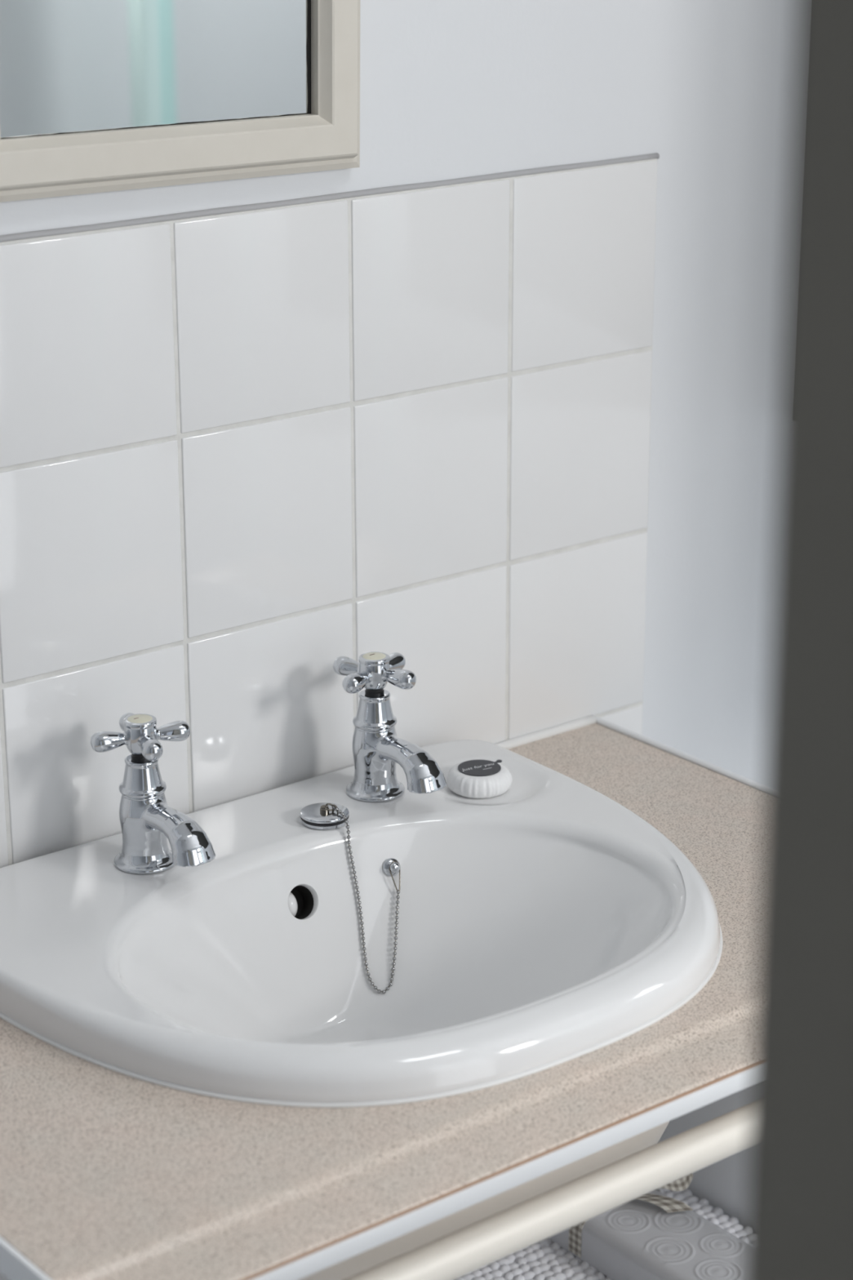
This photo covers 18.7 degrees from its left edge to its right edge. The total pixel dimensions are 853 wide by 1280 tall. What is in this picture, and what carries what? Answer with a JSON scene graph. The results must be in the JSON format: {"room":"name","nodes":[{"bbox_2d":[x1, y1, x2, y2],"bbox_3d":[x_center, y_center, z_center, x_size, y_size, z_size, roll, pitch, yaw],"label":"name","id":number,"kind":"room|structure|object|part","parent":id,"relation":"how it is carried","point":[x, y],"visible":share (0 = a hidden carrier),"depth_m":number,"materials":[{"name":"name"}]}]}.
{"room":"bathroom","nodes":[
{"label":"bathroom","id":0,"kind":"room"},
{"bbox_2d":[0,0,799,1279],"bbox_3d":[-0.130,-0.263,1.886,3.400,2.400,0.107,-15,24,-36],"label":"wall","id":1,"kind":"structure","parent":0,"point":[491,401],"depth_m":1.94,"materials":[{"name":"white tile"}]},
{"bbox_2d":[0,0,359,202],"bbox_3d":[-0.174,-0.525,1.681,0.332,0.460,0.024,-13,23,-36],"label":"mirror","id":2,"kind":"object","parent":1,"relation":"attached to","point":[96,95],"visible":1,"depth_m":1.74,"materials":[{"name":"wood"}]},
{"bbox_3d":[-0.179,-0.526,1.683,0.250,0.378,0.001,-13,23,-36],"label":"glass","id":3,"kind":"part","parent":2,"relation":"part of","materials":[{"name":"white"}]},
{"bbox_3d":[-0.176,-0.326,1.746,0.332,0.040,0.024,-13,23,-36],"label":"frame rail","id":4,"kind":"part","parent":2,"relation":"part of","materials":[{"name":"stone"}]},
{"bbox_3d":[-0.060,-0.552,1.768,0.040,0.460,0.024,-13,23,-36],"label":"frame rail","id":5,"kind":"part","parent":2,"relation":"part of","materials":[{"name":"stone"}]},
{"bbox_3d":[0.884,1.305,1.078,3.400,0.050,3.156,-15,24,-36],"label":"floor","id":6,"kind":"structure","parent":0,"visible":0},
{"bbox_2d":[0,715,765,1279],"bbox_3d":[-0.013,0.584,1.867,0.788,0.808,0.496,-15,24,-36],"label":"countertop","id":7,"kind":"structure","parent":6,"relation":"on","point":[105,1174],"depth_m":1.52,"materials":[{"name":"beige laminate"}]},
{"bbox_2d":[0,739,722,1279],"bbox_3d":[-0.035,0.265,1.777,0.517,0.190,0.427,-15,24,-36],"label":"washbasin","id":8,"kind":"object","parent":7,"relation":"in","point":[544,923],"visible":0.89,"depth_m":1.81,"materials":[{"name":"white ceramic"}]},
{"bbox_2d":[90,712,215,874],"bbox_3d":[-0.180,0.108,1.781,0.102,0.107,0.062,13,23,33],"label":"tap","id":9,"kind":"object","parent":8,"relation":"on","point":[147,821],"visible":1,"depth_m":1.78,"materials":[{"name":"silver metal"}]},
{"bbox_3d":[-0.216,0.069,1.771,0.026,0.015,0.015,-8,20,-21],"label":"handle arm","id":10,"kind":"part","parent":9,"relation":"part of","materials":[{"name":"silver metal"}]},
{"bbox_3d":[-0.204,0.060,1.798,0.015,0.015,0.026,-8,20,-21],"label":"handle arm","id":11,"kind":"part","parent":9,"relation":"part of","materials":[{"name":"silver metal"}]},
{"bbox_3d":[-0.196,0.067,1.779,0.022,0.020,0.022,-8,20,-21],"label":"handle","id":12,"kind":"part","parent":9,"relation":"part of","materials":[{"name":"silver metal"}]},
{"bbox_3d":[-0.188,0.073,1.760,0.015,0.015,0.026,-8,20,-21],"label":"handle arm","id":13,"kind":"part","parent":9,"relation":"part of","materials":[{"name":"silver metal"}]},
{"bbox_3d":[-0.176,0.064,1.787,0.026,0.015,0.015,-8,20,-21],"label":"handle arm","id":14,"kind":"part","parent":9,"relation":"part of","materials":[{"name":"silver metal"}]},
{"bbox_2d":[299,802,400,993],"bbox_3d":[-0.049,0.182,1.881,0.091,0.123,0.049,16,25,40],"label":"plug","id":15,"kind":"object","parent":8,"relation":"on","point":[322,815],"visible":1,"depth_m":1.87,"materials":[{"name":"silver metal"}]},
{"bbox_3d":[-0.037,0.185,1.873,0.035,0.122,0.069,-9,21,-25],"label":"ball chain","id":16,"kind":"part","parent":15,"relation":"part of","materials":[{"name":"silver metal"}]},
{"bbox_2d":[333,651,446,802],"bbox_3d":[-0.030,0.068,1.897,0.062,0.107,0.102,-9,21,-23],"label":"tap","id":17,"kind":"object","parent":8,"relation":"on","point":[376,746],"visible":1,"depth_m":1.90,"materials":[{"name":"silver metal"}]},
{"bbox_3d":[-0.057,0.020,1.913,0.026,0.015,0.015,12,22,31],"label":"handle arm","id":18,"kind":"part","parent":17,"relation":"part of","materials":[{"name":"silver metal"}]},
{"bbox_3d":[-0.050,0.030,1.884,0.015,0.015,0.026,12,22,31],"label":"handle arm","id":19,"kind":"part","parent":17,"relation":"part of","materials":[{"name":"silver metal"}]},
{"bbox_3d":[-0.038,0.025,1.902,0.022,0.020,0.022,12,22,31],"label":"handle","id":20,"kind":"part","parent":17,"relation":"part of","materials":[{"name":"silver metal"}]},
{"bbox_3d":[-0.026,0.018,1.919,0.015,0.015,0.026,12,22,31],"label":"handle arm","id":21,"kind":"part","parent":17,"relation":"part of","materials":[{"name":"silver metal"}]},
{"bbox_3d":[-0.020,0.028,1.890,0.026,0.015,0.015,12,22,31],"label":"handle arm","id":22,"kind":"part","parent":17,"relation":"part of","materials":[{"name":"silver metal"}]},
{"bbox_2d":[447,759,511,798],"bbox_3d":[0.040,0.103,1.945,0.049,0.017,0.049,-15,24,-36],"label":"soap","id":23,"kind":"object","parent":8,"relation":"on","point":[473,779],"visible":1,"depth_m":1.93,"materials":[{"name":"white"}]},
{"bbox_2d":[454,1187,746,1279],"bbox_3d":[0.018,0.558,1.872,0.663,0.038,0.373,-15,24,-36],"label":"bath mat","id":24,"kind":"object","parent":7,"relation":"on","point":[544,1260],"visible":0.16,"depth_m":2.03,"materials":[{"name":"white fabric"}]},
{"bbox_2d":[547,1173,746,1279],"bbox_3d":[0.190,0.461,2.022,0.110,0.051,0.245,-15,24,-36],"label":"gift box","id":25,"kind":"object","parent":24,"relation":"on","point":[654,1235],"visible":0.51,"depth_m":2.00,"materials":[{"name":"white cardboard"}]},
{"bbox_3d":[0.209,0.492,2.177,0.018,0.783,0.258,-15,24,-36],"label":"panel","id":26,"kind":"part","parent":7,"relation":"part of","materials":[{"name":"white paint"}]},
{"bbox_3d":[1.148,0.254,0.365,3.400,2.400,0.100,-15,24,-36],"label":"wall","id":27,"kind":"structure","parent":0,"visible":0},
{"bbox_2d":[744,0,852,1279],"bbox_3d":[0.430,0.428,0.499,0.858,1.974,0.104,17,25,41],"label":"door","id":28,"kind":"structure","parent":27,"relation":"in","point":[800,1210],"depth_m":0.62,"materials":[{"name":"paint"}]}
]}

